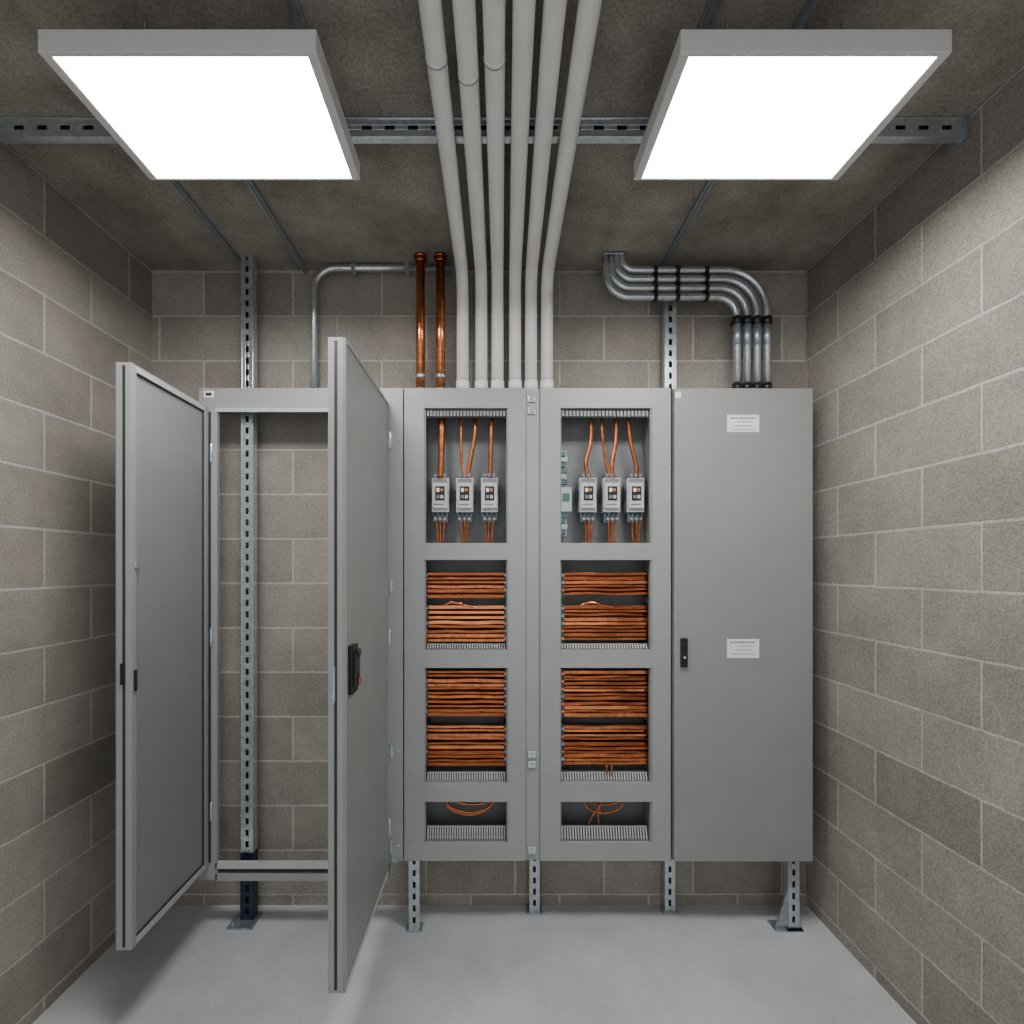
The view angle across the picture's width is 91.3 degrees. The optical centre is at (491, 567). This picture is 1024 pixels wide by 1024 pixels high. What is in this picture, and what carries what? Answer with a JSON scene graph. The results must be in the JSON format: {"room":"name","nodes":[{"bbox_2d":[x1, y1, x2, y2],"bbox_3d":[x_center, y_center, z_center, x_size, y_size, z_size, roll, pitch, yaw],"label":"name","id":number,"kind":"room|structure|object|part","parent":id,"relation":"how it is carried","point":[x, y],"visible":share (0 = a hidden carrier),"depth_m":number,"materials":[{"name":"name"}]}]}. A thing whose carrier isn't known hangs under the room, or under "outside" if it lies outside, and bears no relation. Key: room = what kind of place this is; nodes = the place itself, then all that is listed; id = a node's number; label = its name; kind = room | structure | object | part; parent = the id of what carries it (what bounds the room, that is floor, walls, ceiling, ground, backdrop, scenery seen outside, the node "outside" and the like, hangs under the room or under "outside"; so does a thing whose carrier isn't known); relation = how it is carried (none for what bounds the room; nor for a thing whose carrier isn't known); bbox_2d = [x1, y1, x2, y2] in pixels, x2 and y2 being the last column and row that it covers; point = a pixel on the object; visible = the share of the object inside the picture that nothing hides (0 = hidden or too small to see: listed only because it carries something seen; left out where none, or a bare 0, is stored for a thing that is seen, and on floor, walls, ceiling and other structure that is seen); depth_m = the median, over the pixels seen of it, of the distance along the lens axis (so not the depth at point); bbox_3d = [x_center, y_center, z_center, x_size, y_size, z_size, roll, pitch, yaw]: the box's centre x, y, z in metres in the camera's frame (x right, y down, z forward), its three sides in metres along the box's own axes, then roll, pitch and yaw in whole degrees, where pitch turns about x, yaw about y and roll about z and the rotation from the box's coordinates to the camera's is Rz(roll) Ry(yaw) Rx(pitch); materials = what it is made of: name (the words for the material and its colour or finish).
{"room":"electrical room","nodes":[
{"label":"electrical room","id":0,"kind":"room"},
{"bbox_2d":[0,144,151,1023],"bbox_3d":[-1.628,0.089,0.766,0.150,2.900,3.333,0,0,0],"label":"wall","id":1,"kind":"structure","parent":0,"point":[76,302],"depth_m":1.78,"materials":[{"name":"grey concrete"}]},
{"bbox_2d":[32,905,915,1023],"bbox_3d":[-0.059,1.599,0.766,3.287,0.120,3.333,0,0,0],"label":"floor","id":2,"kind":"structure","parent":0,"point":[467,964],"depth_m":1.91,"materials":[{"name":"concrete"}]},
{"bbox_2d":[116,337,403,992],"bbox_3d":[-0.814,0.388,1.891,0.874,2.302,0.760,0,0,0],"label":"enclosure","id":3,"kind":"object","parent":2,"relation":"on","point":[168,440],"visible":0.98,"depth_m":1.84,"materials":[{"name":"paint"}]},
{"bbox_3d":[-1.221,0.291,1.881,0.052,1.943,0.463,0,0,-1],"label":"door","id":4,"kind":"part","parent":3,"relation":"part of","materials":[{"name":"paint"}]},
{"bbox_3d":[-0.809,0.282,2.191,0.865,2.089,0.160,0,0,0],"label":"frame","id":5,"kind":"part","parent":3,"relation":"part of","materials":[{"name":"paint"}]},
{"bbox_3d":[-0.469,0.294,1.813,0.050,1.988,0.600,0,0,1],"label":"door","id":6,"kind":"part","parent":3,"relation":"part of","materials":[{"name":"paint"}]},
{"bbox_2d":[310,261,455,387],"bbox_3d":[-0.491,-1.064,2.244,0.679,0.600,0.078,0,0,0],"label":"conduit","id":7,"kind":"object","parent":3,"relation":"attached to","point":[355,268],"visible":0.81,"depth_m":2.22,"materials":[{"name":"grey metal"}]},
{"bbox_2d":[404,388,542,931],"bbox_3d":[-0.073,0.388,2.195,0.600,2.302,0.168,0,0,0],"label":"tall cabinet","id":8,"kind":"object","parent":2,"relation":"on","point":[472,455],"visible":1,"depth_m":2.13,"materials":[{"name":"metal"}]},
{"bbox_3d":[-0.331,1.391,2.139,0.070,0.296,0.057,0,0,0],"label":"support leg","id":9,"kind":"part","parent":8,"relation":"part of","materials":[{"name":"metal"}]},
{"bbox_2d":[411,249,428,387],"bbox_3d":[-0.310,-1.062,2.165,0.068,0.597,0.068,0,0,0],"label":"copper pipe","id":10,"kind":"object","parent":8,"relation":"on","point":[420,256],"visible":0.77,"depth_m":2.15,"materials":[{"name":"metal"}]},
{"bbox_2d":[432,249,448,387],"bbox_3d":[-0.223,-1.062,2.165,0.068,0.597,0.068,0,0,0],"label":"copper pipe","id":11,"kind":"object","parent":8,"relation":"on","point":[440,256],"visible":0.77,"depth_m":2.15,"materials":[{"name":"metal"}]},
{"bbox_3d":[0.174,0.240,2.193,0.059,2.003,0.155,0,0,0],"label":"filler panel","id":12,"kind":"part","parent":8,"relation":"part of","materials":[{"name":"paint"}]},
{"bbox_3d":[0.190,1.391,2.249,0.070,0.296,0.057,0,0,0],"label":"support leg","id":13,"kind":"part","parent":8,"relation":"part of","materials":[{"name":"metal"}]},
{"bbox_2d":[540,388,678,913],"bbox_3d":[0.517,0.388,2.196,0.627,2.302,0.164,0,0,0],"label":"tall cabinet","id":14,"kind":"object","parent":2,"relation":"on","point":[605,453],"visible":1,"depth_m":2.15,"materials":[{"name":"metal"}]},
{"bbox_3d":[0.795,1.391,2.249,0.070,0.296,0.057,0,0,0],"label":"support leg","id":15,"kind":"part","parent":14,"relation":"part of","materials":[{"name":"metal"}]},
{"bbox_2d":[671,388,812,931],"bbox_3d":[1.060,0.388,2.176,0.585,2.302,0.190,0,0,0],"label":"tall cabinet","id":16,"kind":"object","parent":2,"relation":"on","point":[742,458],"visible":0.98,"depth_m":2.10,"materials":[{"name":"metal"}]},
{"bbox_2d":[602,251,741,387],"bbox_3d":[0.841,-1.062,2.167,0.733,0.597,0.043,0,0,0],"label":"conduit","id":17,"kind":"object","parent":16,"relation":"on","point":[736,323],"visible":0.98,"depth_m":2.15,"materials":[{"name":"silver metal"}]},
{"bbox_2d":[609,251,751,387],"bbox_3d":[0.810,-1.062,2.165,0.626,0.597,0.039,0,0,0],"label":"conduit","id":18,"kind":"object","parent":16,"relation":"on","point":[655,287],"visible":0.94,"depth_m":2.15,"materials":[{"name":"silver metal"}]},
{"bbox_3d":[0.805,0.355,2.091,0.029,0.122,0.020,0,0,0],"label":"door handle","id":19,"kind":"part","parent":16,"relation":"part of","materials":[{"name":"black plastic"}]},
{"bbox_2d":[614,251,761,387],"bbox_3d":[0.843,-1.062,2.165,0.647,0.597,0.039,0,0,0],"label":"conduit","id":20,"kind":"object","parent":16,"relation":"on","point":[655,278],"visible":0.95,"depth_m":2.15,"materials":[{"name":"silver metal"}]},
{"bbox_2d":[620,251,771,387],"bbox_3d":[0.876,-1.062,2.165,0.668,0.597,0.039,0,0,0],"label":"conduit","id":21,"kind":"object","parent":16,"relation":"on","point":[757,285],"visible":0.94,"depth_m":2.15,"materials":[{"name":"silver metal"}]},
{"bbox_3d":[1.259,1.391,2.147,0.120,0.296,0.064,0,0,0],"label":"support leg","id":22,"kind":"part","parent":16,"relation":"part of","materials":[{"name":"metal"}]},
{"bbox_2d":[152,270,805,904],"bbox_3d":[-0.059,0.089,2.358,2.987,2.900,0.150,0,0,0],"label":"wall","id":23,"kind":"structure","parent":0,"point":[601,339],"depth_m":2.28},
{"bbox_2d":[241,255,256,387],"bbox_3d":[-1.066,-1.063,2.193,0.052,0.596,0.043,0,0,0],"label":"channel","id":24,"kind":"object","parent":23,"relation":"attached to","point":[248,267],"visible":0.8,"depth_m":2.17,"materials":[{"name":"metal"}]},
{"bbox_2d":[660,301,676,389],"bbox_3d":[0.791,-0.981,2.248,0.052,0.431,0.071,0,0,0],"label":"channel","id":25,"kind":"object","parent":23,"relation":"attached to","point":[668,309],"visible":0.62,"depth_m":2.21,"materials":[{"name":"metal"}]},
{"bbox_2d":[0,114,969,153],"bbox_3d":[-0.059,-1.326,1.530,2.987,0.070,0.060,0,0,0],"label":"channel","id":26,"kind":"object","parent":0,"point":[953,131],"depth_m":1.51,"materials":[{"name":"grey metal"}]},
{"bbox_2d":[0,0,1023,269],"bbox_3d":[-0.059,-1.436,0.766,3.287,0.150,3.333,0,0,0],"label":"ceiling","id":27,"kind":"structure","parent":0,"point":[374,50],"depth_m":1.65,"materials":[{"name":"concrete"}]},
{"bbox_2d":[38,20,359,179],"bbox_3d":[-0.709,-1.260,1.310,0.627,0.201,0.373,0,0,0],"label":"frame","id":28,"kind":"object","parent":27,"relation":"attached to","point":[145,42],"visible":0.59,"depth_m":1.12,"materials":[{"name":"metal"}]},
{"bbox_2d":[54,57,350,177],"bbox_3d":[-0.709,-1.165,1.313,0.579,0.005,0.354,0,0,0],"label":"diffuser","id":29,"kind":"object","parent":28,"relation":"attached to","point":[184,117],"visible":1,"depth_m":1.28,"materials":[{"name":"white plastic"}]},
{"bbox_2d":[168,180,240,266],"bbox_3d":[-1.115,-1.352,1.792,0.022,0.018,0.983,0,0,0],"label":"rail","id":30,"kind":"object","parent":27,"relation":"attached to","point":[177,186],"depth_m":1.93,"materials":[{"name":"grey metal"}]},
{"bbox_2d":[244,180,307,273],"bbox_3d":[-0.850,-1.352,1.792,0.022,0.018,0.983,0,0,0],"label":"rail","id":31,"kind":"object","parent":27,"relation":"attached to","point":[253,188],"depth_m":1.95,"materials":[{"name":"grey metal"}]},
{"bbox_2d":[285,0,308,28],"bbox_3d":[-0.476,-1.352,1.000,0.028,0.018,0.600,0,0,0],"label":"rail","id":32,"kind":"object","parent":27,"relation":"attached to","point":[294,6],"depth_m":1.22,"materials":[{"name":"grey metal"}]},
{"bbox_2d":[418,0,468,387],"bbox_3d":[-0.136,-1.031,0.672,0.064,0.535,3.044,0,0,0],"label":"conduit pipe","id":33,"kind":"object","parent":27,"relation":"attached to","point":[431,14],"visible":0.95,"depth_m":1.50,"materials":[{"name":"plastic"}]},
{"bbox_2d":[452,0,487,387],"bbox_3d":[-0.059,-1.031,0.672,0.067,0.535,3.044,0,0,0],"label":"conduit pipe","id":34,"kind":"object","parent":27,"relation":"attached to","point":[464,11],"visible":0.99,"depth_m":1.50,"materials":[{"name":"plastic"}]},
{"bbox_2d":[482,0,504,387],"bbox_3d":[0.007,-1.031,0.672,0.070,0.535,3.044,0,0,0],"label":"conduit pipe","id":35,"kind":"object","parent":27,"relation":"attached to","point":[493,10],"visible":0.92,"depth_m":1.49,"materials":[{"name":"plastic"}]},
{"bbox_2d":[508,0,535,387],"bbox_3d":[0.076,-1.031,0.672,0.075,0.535,3.044,0,0,1],"label":"conduit pipe","id":36,"kind":"object","parent":27,"relation":"attached to","point":[523,15],"visible":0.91,"depth_m":1.50,"materials":[{"name":"plastic"}]},
{"bbox_2d":[524,0,566,388],"bbox_3d":[0.145,-1.031,0.672,0.075,0.535,3.044,0,0,1],"label":"conduit pipe","id":37,"kind":"object","parent":27,"relation":"attached to","point":[554,11],"visible":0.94,"depth_m":1.50,"materials":[{"name":"plastic"}]},
{"bbox_2d":[540,0,601,387],"bbox_3d":[0.222,-1.031,0.672,0.069,0.535,3.044,0,0,0],"label":"conduit pipe","id":38,"kind":"object","parent":27,"relation":"attached to","point":[588,11],"visible":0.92,"depth_m":1.50,"materials":[{"name":"plastic"}]},
{"bbox_2d":[697,0,720,28],"bbox_3d":[0.530,-1.352,1.000,0.028,0.018,0.600,0,0,0],"label":"rail","id":39,"kind":"object","parent":27,"relation":"attached to","point":[711,7],"depth_m":1.22,"materials":[{"name":"grey metal"}]},
{"bbox_2d":[660,0,818,265],"bbox_3d":[0.765,-1.352,1.491,0.022,0.018,1.583,0,0,0],"label":"rail","id":40,"kind":"object","parent":27,"relation":"attached to","point":[809,5],"depth_m":1.82,"materials":[{"name":"grey metal"}]},
{"bbox_2d":[634,20,951,179],"bbox_3d":[0.730,-1.260,1.310,0.611,0.201,0.373,0,0,0],"label":"frame","id":41,"kind":"object","parent":27,"relation":"attached to","point":[726,42],"visible":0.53,"depth_m":1.12,"materials":[{"name":"metal"}]},
{"bbox_2d":[643,57,935,177],"bbox_3d":[0.730,-1.165,1.313,0.563,0.005,0.354,0,0,0],"label":"diffuser","id":42,"kind":"object","parent":41,"relation":"attached to","point":[727,117],"visible":1,"depth_m":1.28,"materials":[{"name":"white plastic"}]},
{"bbox_2d":[806,64,1023,1023],"bbox_3d":[1.509,0.089,0.766,0.150,2.900,3.333,0,0,0],"label":"wall","id":43,"kind":"structure","parent":0,"point":[915,313],"depth_m":1.65,"materials":[{"name":"grey concrete"}]}
]}

